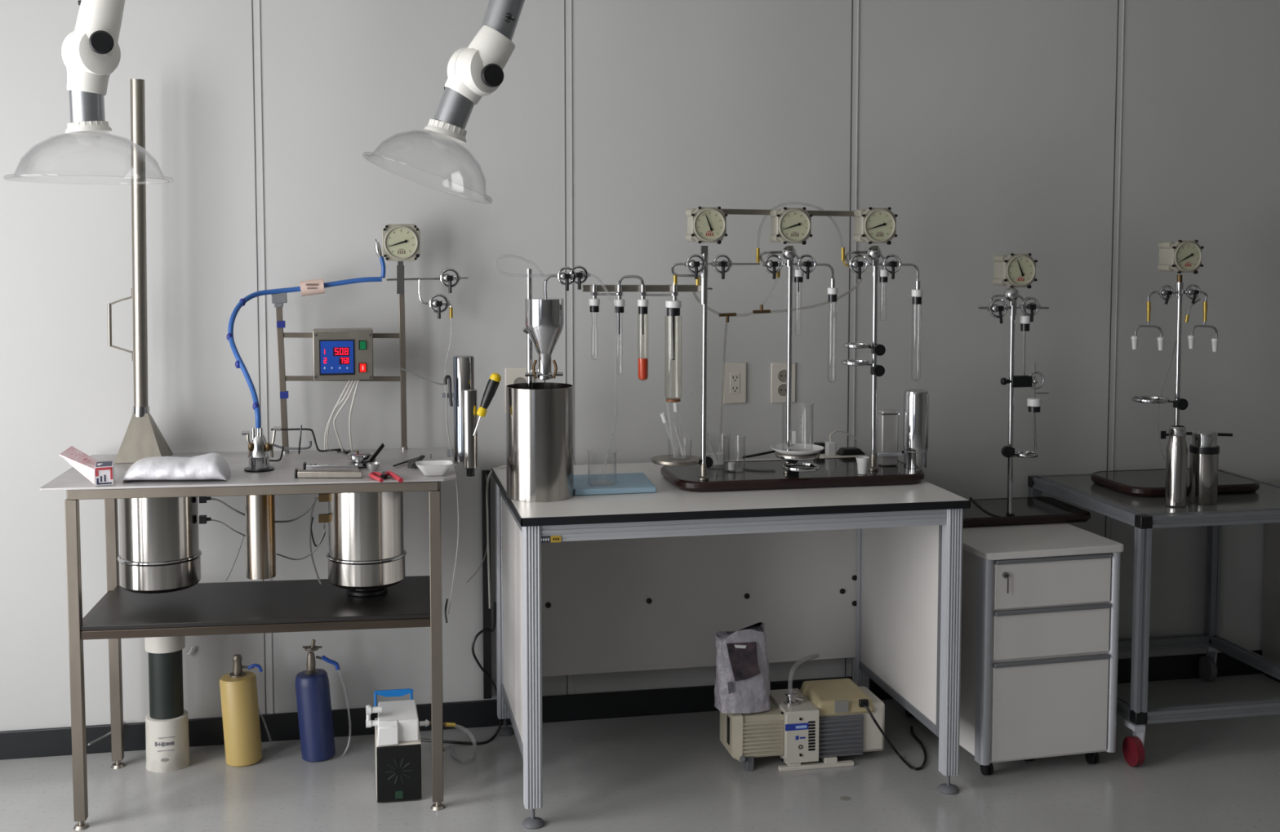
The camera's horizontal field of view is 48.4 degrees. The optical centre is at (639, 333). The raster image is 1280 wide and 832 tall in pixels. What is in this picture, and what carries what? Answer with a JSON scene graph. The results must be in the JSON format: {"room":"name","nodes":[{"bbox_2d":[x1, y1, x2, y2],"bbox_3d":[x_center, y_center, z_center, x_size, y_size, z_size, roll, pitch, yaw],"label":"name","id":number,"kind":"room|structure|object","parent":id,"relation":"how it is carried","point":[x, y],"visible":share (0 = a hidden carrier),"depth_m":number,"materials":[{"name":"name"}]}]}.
{"room":"laboratory","nodes":[
{"label":"laboratory","id":0,"kind":"room"},
{"bbox_2d":[0,0,1279,730],"bbox_3d":[0.539,-0.094,4.882,7.650,2.750,0.100,-1,4,-11],"label":"wall","id":1,"kind":"structure","parent":0,"point":[987,127],"depth_m":4.69,"materials":[{"name":"paint"}]},
{"bbox_2d":[251,0,273,713],"bbox_3d":[-1.190,-0.109,4.479,0.024,2.662,0.004,-1,4,-11],"label":"trim","id":2,"kind":"structure","parent":1,"relation":"attached to","point":[255,3],"depth_m":4.47,"materials":[{"name":"grey metal"}]},
{"bbox_2d":[481,470,491,698],"bbox_3d":[-0.502,0.821,4.666,0.026,0.756,0.015,-1,4,-11],"label":"duct","id":3,"kind":"object","parent":1,"relation":"attached to","point":[486,611],"visible":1,"depth_m":4.66,"materials":[{"name":"black plastic"}]},
{"bbox_2d":[505,367,533,413],"bbox_3d":[-0.393,0.186,4.658,0.095,0.152,0.010,-1,4,-11],"label":"wall outlet","id":4,"kind":"object","parent":1,"relation":"attached to","point":[513,375],"visible":0.26,"depth_m":4.65,"materials":[{"name":"white plastic"}]},
{"bbox_2d":[564,0,573,694],"bbox_3d":[-0.233,-0.123,4.671,0.024,2.662,0.004,-1,4,-11],"label":"trim","id":5,"kind":"structure","parent":1,"relation":"attached to","point":[567,3],"depth_m":4.65,"materials":[{"name":"grey metal"}]},
{"bbox_2d":[0,649,1265,759],"bbox_3d":[0.599,1.237,4.933,7.550,0.088,0.012,-1,4,-11],"label":"baseboard","id":6,"kind":"structure","parent":1,"relation":"attached to","point":[52,741],"depth_m":4.70,"materials":[{"name":"rubber"}]},
{"bbox_2d":[723,362,746,403],"bbox_3d":[0.319,0.166,4.800,0.081,0.138,0.009,-1,4,-11],"label":"wall outlet","id":7,"kind":"object","parent":1,"relation":"attached to","point":[734,373],"visible":1,"depth_m":4.80,"materials":[{"name":"white plastic"}]},
{"bbox_2d":[729,373,739,393],"bbox_3d":[0.320,0.166,4.798,0.034,0.070,0.003,-1,4,-11],"label":"receptacle","id":8,"kind":"object","parent":7,"relation":"attached to","point":[734,377],"depth_m":4.80,"materials":[{"name":"white plastic"}]},
{"bbox_2d":[770,362,795,403],"bbox_3d":[0.486,0.166,4.834,0.087,0.136,0.010,-1,4,-11],"label":"wall outlet","id":9,"kind":"object","parent":1,"relation":"attached to","point":[779,370],"visible":0.69,"depth_m":4.83,"materials":[{"name":"white plastic"}]},
{"bbox_2d":[777,369,786,382],"bbox_3d":[0.487,0.142,4.829,0.042,0.042,0.004,-1,4,-11],"label":"socket","id":10,"kind":"object","parent":9,"relation":"attached to","point":[781,373],"depth_m":4.83,"materials":[{"name":"white plastic"}]},
{"bbox_2d":[844,0,858,676],"bbox_3d":[0.725,-0.137,4.863,0.024,2.662,0.004,-1,4,-11],"label":"trim","id":11,"kind":"structure","parent":1,"relation":"attached to","point":[855,8],"depth_m":4.84,"materials":[{"name":"grey metal"}]},
{"bbox_2d":[1105,0,1124,539],"bbox_3d":[1.682,-0.150,5.055,0.024,2.662,0.004,-1,4,-11],"label":"trim","id":12,"kind":"structure","parent":1,"relation":"attached to","point":[1121,3],"depth_m":5.04,"materials":[{"name":"grey metal"}]},
{"bbox_2d":[0,673,1279,831],"bbox_3d":[1.249,1.582,1.464,7.650,0.100,7.300,-1,4,-11],"label":"floor","id":13,"kind":"structure","parent":0,"point":[670,772],"depth_m":4.19,"materials":[{"name":"concrete"}]},
{"bbox_2d":[144,635,190,772],"bbox_3d":[-1.448,1.061,4.354,0.129,0.522,0.130,-1,4,-11],"label":"canister","id":14,"kind":"object","parent":13,"relation":"on","point":[166,722],"visible":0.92,"depth_m":4.31,"materials":[{"name":"white plastic"}]},
{"bbox_2d":[219,653,262,766],"bbox_3d":[-1.216,1.154,4.394,0.151,0.337,0.110,-1,4,-11],"label":"gas cylinder","id":15,"kind":"object","parent":13,"relation":"on","point":[238,688],"visible":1,"depth_m":4.35,"materials":[{"name":"yellow paint"}]},
{"bbox_2d":[39,447,456,830],"bbox_3d":[-1.101,0.836,4.214,1.110,0.992,0.586,-1,4,-8],"label":"work table","id":16,"kind":"object","parent":13,"relation":"on","point":[415,601],"depth_m":3.99,"materials":[{"name":"silver metal"}]},
{"bbox_2d":[59,445,114,485],"bbox_3d":[-1.507,0.358,3.883,0.140,0.100,0.094,-2,4,-21],"label":"carton","id":17,"kind":"object","parent":16,"relation":"on","point":[101,473],"visible":1,"depth_m":3.86,"materials":[{"name":"white cardboard"}]},
{"bbox_2d":[106,79,173,462],"bbox_3d":[-1.512,-0.189,4.272,0.172,1.136,0.150,-1,4,-11],"label":"pipe","id":18,"kind":"object","parent":16,"relation":"on","point":[143,438],"visible":0.99,"depth_m":4.26,"materials":[{"name":"silver metal"}]},
{"bbox_2d":[117,496,211,593],"bbox_3d":[-1.383,0.563,4.101,0.231,0.324,0.231,3,5,37],"label":"steel canister","id":19,"kind":"object","parent":16,"relation":"hanging from","point":[160,552],"visible":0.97,"depth_m":4.01,"materials":[{"name":"silver metal"}]},
{"bbox_2d":[122,452,231,480],"bbox_3d":[-1.289,0.368,3.969,0.308,0.066,0.183,0,4,-1],"label":"packet","id":20,"kind":"object","parent":16,"relation":"on","point":[213,465],"visible":1,"depth_m":3.90,"materials":[{"name":"white plastic"}]},
{"bbox_2d":[80,575,430,631],"bbox_3d":[-1.083,0.779,4.152,0.944,0.014,0.448,-1,4,-8],"label":"shelf","id":21,"kind":"object","parent":16,"relation":"attached to","point":[291,604],"depth_m":4.05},
{"bbox_2d":[241,426,280,579],"bbox_3d":[-1.094,0.485,4.115,0.098,0.437,0.086,3,5,33],"label":"tube reactor","id":22,"kind":"object","parent":16,"relation":"attached to","point":[260,510],"visible":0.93,"depth_m":4.09,"materials":[{"name":"metal"}]},
{"bbox_2d":[226,276,382,427],"bbox_3d":[-1.043,0.041,4.341,0.242,0.423,0.489,3,5,38],"label":"hose","id":23,"kind":"object","parent":22,"relation":"attached to","point":[315,286],"visible":1,"depth_m":4.34,"materials":[{"name":"blue"}]},
{"bbox_2d":[271,427,340,452],"bbox_3d":[-1.011,0.322,4.332,0.213,0.072,0.043,0,4,4],"label":"rod","id":24,"kind":"object","parent":16,"relation":"on","point":[296,428],"visible":0.96,"depth_m":4.33,"materials":[{"name":"metal"}]},
{"bbox_2d":[309,497,321,583],"bbox_3d":[-0.967,0.616,4.241,0.034,0.262,0.006,-1,4,-11],"label":"cable loop","id":25,"kind":"object","parent":16,"relation":"hanging from","point":[313,507],"visible":1,"depth_m":4.24,"materials":[{"name":"rubber"}]},
{"bbox_2d":[294,468,362,477],"bbox_3d":[-0.872,0.390,3.991,0.194,0.022,0.036,0,4,-1],"label":"tube","id":26,"kind":"object","parent":16,"relation":"on","point":[298,473],"visible":1,"depth_m":3.97,"materials":[{"name":"silver metal"}]},
{"bbox_2d":[302,462,358,469],"bbox_3d":[-0.893,0.382,4.121,0.164,0.020,0.032,0,4,-1],"label":"tube","id":27,"kind":"object","parent":16,"relation":"on","point":[305,466],"visible":0.83,"depth_m":4.11,"materials":[{"name":"silver metal"}]},
{"bbox_2d":[318,491,406,589],"bbox_3d":[-0.808,0.563,4.208,0.233,0.340,0.233,1,4,20],"label":"steel canister","id":28,"kind":"object","parent":16,"relation":"hanging from","point":[366,551],"visible":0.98,"depth_m":4.12,"materials":[{"name":"silver metal"}]},
{"bbox_2d":[276,522,326,559],"bbox_3d":[-0.999,0.609,4.203,0.144,0.116,0.004,-1,4,-11],"label":"wire","id":29,"kind":"object","parent":28,"relation":"attached to","point":[309,554],"visible":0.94,"depth_m":4.21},
{"bbox_2d":[346,586,387,596],"bbox_3d":[-0.810,0.751,4.231,0.120,0.031,0.120,-1,4,-11],"label":"base block","id":30,"kind":"object","parent":16,"relation":"on","point":[359,593],"visible":0.46,"depth_m":4.18,"materials":[{"name":"plastic"}]},
{"bbox_2d":[271,224,467,453],"bbox_3d":[-0.838,0.013,4.450,0.603,0.709,0.058,-1,4,-11],"label":"rig","id":31,"kind":"object","parent":16,"relation":"on","point":[400,242],"visible":1,"depth_m":4.43,"materials":[{"name":"metal"}]},
{"bbox_2d":[312,328,373,381],"bbox_3d":[-0.913,0.063,4.388,0.180,0.154,0.100,-1,4,-11],"label":"control box","id":32,"kind":"object","parent":31,"relation":"attached to","point":[339,353],"visible":1,"depth_m":4.34,"materials":[{"name":"metal"}]},
{"bbox_2d":[324,380,351,452],"bbox_3d":[-0.938,0.254,4.414,0.090,0.226,0.012,0,4,5],"label":"cable","id":33,"kind":"object","parent":32,"relation":"attached to","point":[348,381],"visible":0.96,"depth_m":4.41,"materials":[{"name":"plastic"}]},
{"bbox_2d":[325,380,354,452],"bbox_3d":[-0.930,0.254,4.415,0.091,0.226,0.015,0,4,6],"label":"cable","id":34,"kind":"object","parent":32,"relation":"attached to","point":[352,381],"visible":0.91,"depth_m":4.41,"materials":[{"name":"plastic"}]},
{"bbox_2d":[333,380,356,451],"bbox_3d":[-0.913,0.254,4.424,0.076,0.226,0.024,0,4,-2],"label":"cable","id":35,"kind":"object","parent":32,"relation":"hanging from","point":[355,381],"visible":0.99,"depth_m":4.41,"materials":[{"name":"plastic"}]},
{"bbox_2d":[348,380,359,451],"bbox_3d":[-0.888,0.254,4.423,0.040,0.225,0.018,3,5,34],"label":"cable","id":36,"kind":"object","parent":32,"relation":"hanging from","point":[357,381],"visible":0.95,"depth_m":4.42,"materials":[{"name":"plastic"}]},
{"bbox_2d":[365,462,380,471],"bbox_3d":[-0.769,0.382,4.106,0.042,0.020,0.042,-1,4,-11],"label":"steel cup","id":37,"kind":"object","parent":16,"relation":"on","point":[372,466],"visible":1,"depth_m":4.09,"materials":[{"name":"silver metal"}]},
{"bbox_2d":[368,471,403,482],"bbox_3d":[-0.707,0.396,3.952,0.067,0.016,0.138,-2,5,-25],"label":"pliers","id":38,"kind":"object","parent":16,"relation":"on","point":[384,474],"visible":1,"depth_m":3.96,"materials":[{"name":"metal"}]},
{"bbox_2d":[392,454,425,468],"bbox_3d":[-0.671,0.371,4.201,0.076,0.029,0.161,1,4,11],"label":"tool","id":39,"kind":"object","parent":16,"relation":"on","point":[411,462],"visible":0.98,"depth_m":4.17,"materials":[{"name":"plastic"}]},
{"bbox_2d":[415,460,453,475],"bbox_3d":[-0.582,0.381,4.033,0.104,0.033,0.083,-1,4,-11],"label":"dish","id":40,"kind":"object","parent":16,"relation":"on","point":[428,468],"visible":1,"depth_m":4.01,"materials":[{"name":"ceramic"}]},
{"bbox_2d":[442,355,477,476],"bbox_3d":[-0.521,0.237,4.123,0.097,0.344,0.092,-1,4,-11],"label":"metal cylinder","id":41,"kind":"object","parent":16,"relation":"attached to","point":[464,403],"visible":1,"depth_m":4.10,"materials":[{"name":"metal"}]},
{"bbox_2d":[445,389,458,613],"bbox_3d":[-0.544,0.489,4.143,0.035,0.661,0.004,-1,4,-11],"label":"thin line","id":42,"kind":"object","parent":41,"relation":"hanging from","point":[446,389],"visible":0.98,"depth_m":4.14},
{"bbox_2d":[473,372,501,435],"bbox_3d":[-0.439,0.202,4.092,0.082,0.181,0.033,-1,4,-11],"label":"screwdriver","id":43,"kind":"object","parent":41,"relation":"attached to","point":[495,379],"visible":1,"depth_m":4.08,"materials":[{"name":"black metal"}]},
{"bbox_2d":[294,639,339,761],"bbox_3d":[-0.985,1.136,4.432,0.168,0.383,0.103,-1,4,-11],"label":"gas cylinder","id":44,"kind":"object","parent":13,"relation":"on","point":[312,684],"visible":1,"depth_m":4.39,"materials":[{"name":"blue paint"}]},
{"bbox_2d":[365,688,429,802],"bbox_3d":[-0.715,1.196,4.197,0.181,0.268,0.254,-1,4,-11],"label":"pump","id":45,"kind":"object","parent":13,"relation":"on","point":[397,742],"visible":1,"depth_m":4.09,"materials":[{"name":"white plastic"}]},
{"bbox_2d":[420,601,502,744],"bbox_3d":[-0.576,1.095,4.589,0.273,0.424,0.153,-1,4,-11],"label":"cable","id":46,"kind":"object","parent":13,"relation":"on","point":[494,735],"visible":0.94,"depth_m":4.66,"materials":[{"name":"rubber"}]},
{"bbox_2d":[491,429,970,829],"bbox_3d":[0.231,0.830,4.379,1.289,0.979,0.832,-1,4,-11],"label":"lab bench","id":47,"kind":"object","parent":13,"relation":"on","point":[872,575],"depth_m":4.61,"materials":[{"name":"white laminate"}]},
{"bbox_2d":[485,465,506,608],"bbox_3d":[-0.452,0.661,4.644,0.101,0.474,0.030,-1,4,-11],"label":"cable","id":48,"kind":"object","parent":47,"relation":"hanging from","point":[503,466],"visible":0.79,"depth_m":4.63,"materials":[{"name":"rubber"}]},
{"bbox_2d":[506,382,573,502],"bbox_3d":[-0.289,0.310,4.127,0.195,0.320,0.195,-1,4,-11],"label":"cylinder","id":49,"kind":"object","parent":47,"relation":"on","point":[540,421],"visible":0.99,"depth_m":4.04,"materials":[{"name":"silver metal"}]},
{"bbox_2d":[521,265,591,389],"bbox_3d":[-0.243,0.135,4.115,0.205,0.665,0.116,-1,4,-11],"label":"stand","id":50,"kind":"object","parent":49,"relation":"in","point":[544,317],"visible":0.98,"depth_m":4.08,"materials":[{"name":"metal"}]},
{"bbox_2d":[524,297,564,379],"bbox_3d":[-0.274,0.015,4.098,0.112,0.233,0.112,-1,4,-11],"label":"funnel","id":51,"kind":"object","parent":50,"relation":"on","point":[544,317],"depth_m":4.06,"materials":[{"name":"metal"}]},
{"bbox_2d":[573,472,656,495],"bbox_3d":[-0.092,0.450,4.285,0.261,0.017,0.255,-1,4,-11],"label":"board","id":52,"kind":"object","parent":47,"relation":"on","point":[627,482],"visible":0.76,"depth_m":4.22,"materials":[{"name":"blue plastic"}]},
{"bbox_2d":[492,455,968,518],"bbox_3d":[0.230,0.465,4.354,1.283,0.020,0.829,-1,4,-11],"label":"countertop","id":53,"kind":"structure","parent":47,"relation":"on","point":[668,497],"depth_m":4.10,"materials":[{"name":"white laminate"}]},
{"bbox_2d":[660,456,924,492],"bbox_3d":[0.469,0.433,4.418,0.785,0.032,0.355,-1,4,-11],"label":"base tray","id":54,"kind":"object","parent":47,"relation":"on","point":[768,474],"visible":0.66,"depth_m":4.30,"materials":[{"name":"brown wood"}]},
{"bbox_2d":[582,206,759,479],"bbox_3d":[0.090,0.029,4.204,0.528,0.805,0.118,-1,4,-11],"label":"stand","id":55,"kind":"object","parent":54,"relation":"on","point":[704,224],"visible":1,"depth_m":4.16,"materials":[{"name":"metal"}]},
{"bbox_2d":[588,298,599,359],"bbox_3d":[-0.132,-0.013,4.129,0.032,0.178,0.032,-1,4,-11],"label":"tube","id":56,"kind":"object","parent":55,"relation":"hanging from","point":[593,304],"visible":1,"depth_m":4.11,"materials":[{"name":"white plastic"}]},
{"bbox_2d":[613,298,624,374],"bbox_3d":[-0.060,0.010,4.145,0.032,0.222,0.032,-1,4,-11],"label":"tube","id":57,"kind":"object","parent":55,"relation":"hanging from","point":[619,304],"visible":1,"depth_m":4.13,"materials":[{"name":"white plastic"}]},
{"bbox_2d":[637,298,648,381],"bbox_3d":[0.009,0.018,4.159,0.032,0.238,0.032,-1,4,-11],"label":"tube","id":58,"kind":"object","parent":55,"relation":"hanging from","point":[642,304],"visible":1,"depth_m":4.15,"materials":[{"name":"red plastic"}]},
{"bbox_2d":[664,300,681,403],"bbox_3d":[0.098,0.052,4.180,0.050,0.300,0.050,-1,4,-11],"label":"tube","id":59,"kind":"object","parent":55,"relation":"hanging from","point":[673,307],"visible":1,"depth_m":4.17,"materials":[{"name":"clear glass"}]},
{"bbox_2d":[650,454,713,467],"bbox_3d":[0.113,0.380,4.250,0.164,0.034,0.148,-3,5,-36],"label":"dish","id":60,"kind":"object","parent":55,"relation":"attached to","point":[663,460],"visible":0.97,"depth_m":4.23,"materials":[{"name":"metal"}]},
{"bbox_2d":[706,452,724,466],"bbox_3d":[0.231,0.393,4.474,0.065,0.040,0.025,-1,4,-11],"label":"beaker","id":61,"kind":"object","parent":54,"relation":"on","point":[717,458],"visible":0.55,"depth_m":4.46,"materials":[{"name":"plastic"}]},
{"bbox_2d":[755,207,835,473],"bbox_3d":[0.475,0.023,4.286,0.250,0.804,0.108,-1,4,-11],"label":"stand","id":62,"kind":"object","parent":54,"relation":"on","point":[788,225],"visible":0.99,"depth_m":4.27,"materials":[{"name":"metal"}]},
{"bbox_2d":[721,208,854,216],"bbox_3d":[0.455,-0.365,4.298,0.478,0.023,0.016,-1,4,-11],"label":"bar","id":63,"kind":"object","parent":62,"relation":"attached to","point":[729,211],"visible":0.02,"depth_m":4.28,"materials":[{"name":"metal"}]},
{"bbox_2d":[774,451,820,463],"bbox_3d":[0.471,0.376,4.268,0.135,0.039,0.135,3,5,34],"label":"clamp","id":64,"kind":"object","parent":62,"relation":"attached to","point":[791,459],"visible":0.71,"depth_m":4.22,"materials":[{"name":"silver metal"}]},
{"bbox_2d":[770,443,824,455],"bbox_3d":[0.471,0.347,4.266,0.160,0.016,0.160,-1,4,-11],"label":"dish","id":65,"kind":"object","parent":64,"relation":"on","point":[796,449],"visible":1,"depth_m":4.29,"materials":[{"name":"ceramic"}]},
{"bbox_2d":[793,269,804,335],"bbox_3d":[0.479,-0.094,4.307,0.031,0.200,0.031,-1,4,-11],"label":"tube","id":66,"kind":"object","parent":62,"relation":"hanging from","point":[798,275],"visible":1,"depth_m":4.29,"materials":[{"name":"white plastic"}]},
{"bbox_2d":[782,462,820,475],"bbox_3d":[0.484,0.416,4.285,0.113,0.045,0.115,1,4,15],"label":"clamp","id":67,"kind":"object","parent":62,"relation":"attached to","point":[791,469],"visible":0.93,"depth_m":4.30,"materials":[{"name":"silver metal"}]},
{"bbox_2d":[827,287,837,381],"bbox_3d":[0.585,0.004,4.336,0.031,0.289,0.031,-1,4,-11],"label":"tube","id":68,"kind":"object","parent":62,"relation":"hanging from","point":[832,292],"visible":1,"depth_m":4.32,"materials":[{"name":"white plastic"}]},
{"bbox_2d":[855,456,869,474],"bbox_3d":[0.675,0.399,4.321,0.042,0.050,0.042,-1,4,-11],"label":"plastic cup","id":69,"kind":"object","parent":54,"relation":"on","point":[862,461],"visible":1,"depth_m":4.31,"materials":[{"name":"plastic"}]},
{"bbox_2d":[840,207,919,470],"bbox_3d":[0.741,0.019,4.340,0.256,0.805,0.108,-1,4,-11],"label":"stand","id":70,"kind":"object","parent":54,"relation":"on","point":[871,225],"visible":1,"depth_m":4.32,"materials":[{"name":"metal"}]},
{"bbox_2d":[840,359,884,376],"bbox_3d":[0.677,0.105,4.362,0.128,0.048,0.092,-1,4,-11],"label":"clamp","id":71,"kind":"object","parent":70,"relation":"attached to","point":[877,370],"visible":1,"depth_m":4.34,"materials":[{"name":"silver metal"}]},
{"bbox_2d":[843,342,885,355],"bbox_3d":[0.681,0.047,4.358,0.122,0.036,0.085,-1,4,-11],"label":"clamp","id":72,"kind":"object","parent":70,"relation":"attached to","point":[878,349],"visible":1,"depth_m":4.33,"materials":[{"name":"silver metal"}]},
{"bbox_2d":[879,269,888,315],"bbox_3d":[0.744,-0.118,4.359,0.030,0.158,0.030,-1,4,-11],"label":"tube","id":73,"kind":"object","parent":70,"relation":"attached to","point":[883,274],"visible":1,"depth_m":4.34,"materials":[{"name":"white plastic"}]},
{"bbox_2d":[875,450,903,457],"bbox_3d":[0.799,0.365,4.471,0.127,0.043,0.041,-2,4,-23],"label":"clamp","id":74,"kind":"object","parent":70,"relation":"attached to","point":[882,454],"visible":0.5,"depth_m":4.45,"materials":[{"name":"metal"}]},
{"bbox_2d":[911,288,922,381],"bbox_3d":[0.852,0.004,4.389,0.034,0.282,0.034,-1,4,-11],"label":"tube","id":75,"kind":"object","parent":70,"relation":"hanging from","point":[917,295],"visible":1,"depth_m":4.37,"materials":[{"name":"white plastic"}]},
{"bbox_2d":[877,408,898,466],"bbox_3d":[0.779,0.325,4.480,0.056,0.174,0.042,-1,4,-11],"label":"beaker","id":76,"kind":"object","parent":54,"relation":"on","point":[887,439],"visible":1,"depth_m":4.46,"materials":[{"name":"clear glass"}]},
{"bbox_2d":[902,388,928,468],"bbox_3d":[0.860,0.294,4.443,0.078,0.241,0.078,-1,4,-11],"label":"flask","id":77,"kind":"object","parent":54,"relation":"on","point":[916,401],"visible":1,"depth_m":4.41,"materials":[{"name":"silver metal"}]},
{"bbox_2d":[835,446,865,455],"bbox_3d":[0.693,0.385,4.692,0.086,0.020,0.048,-1,4,-11],"label":"power adaptor","id":78,"kind":"object","parent":47,"relation":"on","point":[842,451],"visible":1,"depth_m":4.67,"materials":[{"name":"black plastic"}]},
{"bbox_2d":[720,653,926,771],"bbox_3d":[0.596,1.165,4.449,0.684,0.306,0.369,-1,4,-11],"label":"pump","id":79,"kind":"object","parent":13,"relation":"on","point":[825,719],"visible":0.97,"depth_m":4.36,"materials":[{"name":"beige metal"}]},
{"bbox_2d":[714,622,770,713],"bbox_3d":[0.315,1.016,4.364,0.173,0.259,0.114,-1,4,-11],"label":"plastic bag","id":80,"kind":"object","parent":79,"relation":"on","point":[742,682],"visible":1,"depth_m":4.33,"materials":[{"name":"plastic"}]},
{"bbox_2d":[726,641,759,680],"bbox_3d":[0.314,0.994,4.326,0.101,0.111,0.024,-1,4,-11],"label":"print","id":81,"kind":"object","parent":80,"relation":"attached to","point":[743,658],"depth_m":4.32},
{"bbox_2d":[818,714,863,757],"bbox_3d":[0.615,1.234,4.375,0.146,0.124,0.016,-1,4,-11],"label":"grille","id":82,"kind":"object","parent":79,"relation":"attached to","point":[839,735],"depth_m":4.37,"materials":[{"name":"grey metal"}]},
{"bbox_2d":[905,522,1124,774],"bbox_3d":[1.161,0.961,4.573,0.464,0.690,0.652,-1,4,-14],"label":"drawer pedestal","id":83,"kind":"object","parent":13,"relation":"on","point":[1039,633],"visible":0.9,"depth_m":4.28,"materials":[{"name":"white metal"}]},
{"bbox_2d":[963,496,1090,527],"bbox_3d":[1.164,0.589,4.715,0.570,0.030,0.310,-1,4,-11],"label":"base tray","id":84,"kind":"object","parent":83,"relation":"on","point":[1035,509],"visible":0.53,"depth_m":4.62,"materials":[{"name":"brown plastic"}]},
{"bbox_2d":[968,496,1003,519],"bbox_3d":[1.101,0.555,4.532,0.108,0.070,0.027,1,4,12],"label":"cable","id":85,"kind":"object","parent":84,"relation":"on","point":[971,498],"visible":1,"depth_m":4.53,"materials":[{"name":"rubber"}]},
{"bbox_2d":[977,253,1048,515],"bbox_3d":[1.189,0.161,4.588,0.240,0.842,0.129,-1,4,-11],"label":"stand","id":86,"kind":"object","parent":84,"relation":"on","point":[1013,270],"visible":1,"depth_m":4.54,"materials":[{"name":"metal"}]},
{"bbox_2d":[1000,445,1038,457],"bbox_3d":[1.217,0.377,4.588,0.133,0.043,0.082,-1,4,-11],"label":"clamp","id":87,"kind":"object","parent":86,"relation":"attached to","point":[1008,451],"visible":1,"depth_m":4.56,"materials":[{"name":"silver metal"}]},
{"bbox_2d":[1000,363,1048,398],"bbox_3d":[1.237,0.151,4.570,0.163,0.114,0.026,-1,4,-8],"label":"clamp","id":88,"kind":"object","parent":86,"relation":"attached to","point":[1016,381],"visible":1,"depth_m":4.56,"materials":[{"name":"black metal"}]},
{"bbox_2d":[1026,397,1041,451],"bbox_3d":[1.269,0.293,4.592,0.045,0.172,0.045,-1,4,-11],"label":"tube","id":89,"kind":"object","parent":88,"relation":"attached to","point":[1033,405],"visible":1,"depth_m":4.57,"materials":[{"name":"white plastic"}]},
{"bbox_2d":[1019,315,1030,375],"bbox_3d":[1.233,0.038,4.567,0.033,0.193,0.033,-1,4,-11],"label":"tube","id":90,"kind":"object","parent":86,"relation":"attached to","point":[1024,321],"visible":1,"depth_m":4.55,"materials":[{"name":"clear glass"}]},
{"bbox_2d":[1027,468,1279,766],"bbox_3d":[1.796,0.905,4.752,0.754,0.774,0.789,-1,4,-11],"label":"cart","id":91,"kind":"object","parent":13,"relation":"on","point":[1262,505],"visible":0.73,"depth_m":4.42,"materials":[{"name":"grey metal"}]},
{"bbox_2d":[1090,467,1259,497],"bbox_3d":[1.793,0.497,4.789,0.485,0.032,0.340,-1,4,-11],"label":"base tray","id":92,"kind":"object","parent":91,"relation":"on","point":[1136,482],"visible":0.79,"depth_m":4.72,"materials":[{"name":"brown plastic"}]},
{"bbox_2d":[1130,240,1218,425],"bbox_3d":[1.767,0.085,4.750,0.317,0.796,0.120,-1,4,-11],"label":"stand","id":93,"kind":"object","parent":92,"relation":"on","point":[1180,256],"visible":0.98,"depth_m":4.70,"materials":[{"name":"metal"}]},
{"bbox_2d":[1131,395,1188,409],"bbox_3d":[1.718,0.231,4.724,0.178,0.040,0.120,-1,4,-11],"label":"clamp","id":94,"kind":"object","parent":93,"relation":"attached to","point":[1180,403],"visible":1,"depth_m":4.71,"materials":[{"name":"metal"}]},
{"bbox_2d":[1157,340,1176,459],"bbox_3d":[1.766,0.222,4.771,0.044,0.406,0.057,-1,4,-11],"label":"thin line","id":95,"kind":"object","parent":93,"relation":"hanging from","point":[1175,340],"visible":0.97,"depth_m":4.79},
{"bbox_2d":[1160,431,1232,439],"bbox_3d":[1.874,0.336,4.788,0.308,0.035,0.020,-2,4,-23],"label":"clamp","id":96,"kind":"object","parent":93,"relation":"attached to","point":[1163,434],"visible":0.56,"depth_m":4.76,"materials":[{"name":"metal"}]},
{"bbox_2d":[1164,425,1187,506],"bbox_3d":[1.678,0.413,4.456,0.064,0.250,0.064,-1,4,-11],"label":"bottle","id":97,"kind":"object","parent":91,"relation":"on","point":[1176,460],"visible":1,"depth_m":4.43,"materials":[{"name":"silver metal"}]},
{"bbox_2d":[1188,429,1219,504],"bbox_3d":[1.783,0.420,4.507,0.089,0.228,0.089,-1,4,-11],"label":"bottle","id":98,"kind":"object","parent":91,"relation":"on","point":[1204,451],"visible":1,"depth_m":4.47,"materials":[{"name":"silver metal"}]},
{"bbox_2d":[1262,480,1279,682],"bbox_3d":[2.516,0.905,5.138,0.400,0.720,0.280,-1,4,-11],"label":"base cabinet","id":99,"kind":"object","parent":13,"relation":"on","point":[1271,615],"visible":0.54,"depth_m":5.19,"materials":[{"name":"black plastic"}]},
{"bbox_3d":[1.249,-1.261,1.259,7.650,0.100,7.300,-1,4,-11],"label":"ceiling","id":100,"kind":"structure","parent":0,"visible":0},
{"bbox_2d":[3,0,173,182],"bbox_3d":[-1.334,-0.866,3.424,0.385,0.999,0.385,-1,4,-9],"label":"extraction arm","id":101,"kind":"object","parent":100,"relation":"hanging from","point":[91,53],"visible":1,"depth_m":3.40},
{"bbox_2d":[3,131,173,182],"bbox_3d":[-1.334,-0.429,3.455,0.386,0.122,0.386,-1,4,-11],"label":"hood","id":102,"kind":"object","parent":101,"relation":"attached to","point":[66,132],"depth_m":3.44,"materials":[{"name":"clear plastic"}]},
{"bbox_2d":[362,0,524,203],"bbox_3d":[-0.403,-0.855,3.608,0.600,1.047,0.345,-1,4,-11],"label":"extraction arm","id":103,"kind":"object","parent":100,"relation":"hanging from","point":[475,71],"visible":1,"depth_m":3.58},
{"bbox_2d":[362,130,492,203],"bbox_3d":[-0.538,-0.422,3.613,0.325,0.184,0.345,-1,4,-11],"label":"hood","id":104,"kind":"object","parent":103,"relation":"attached to","point":[459,136],"depth_m":3.59,"materials":[{"name":"clear plastic"}]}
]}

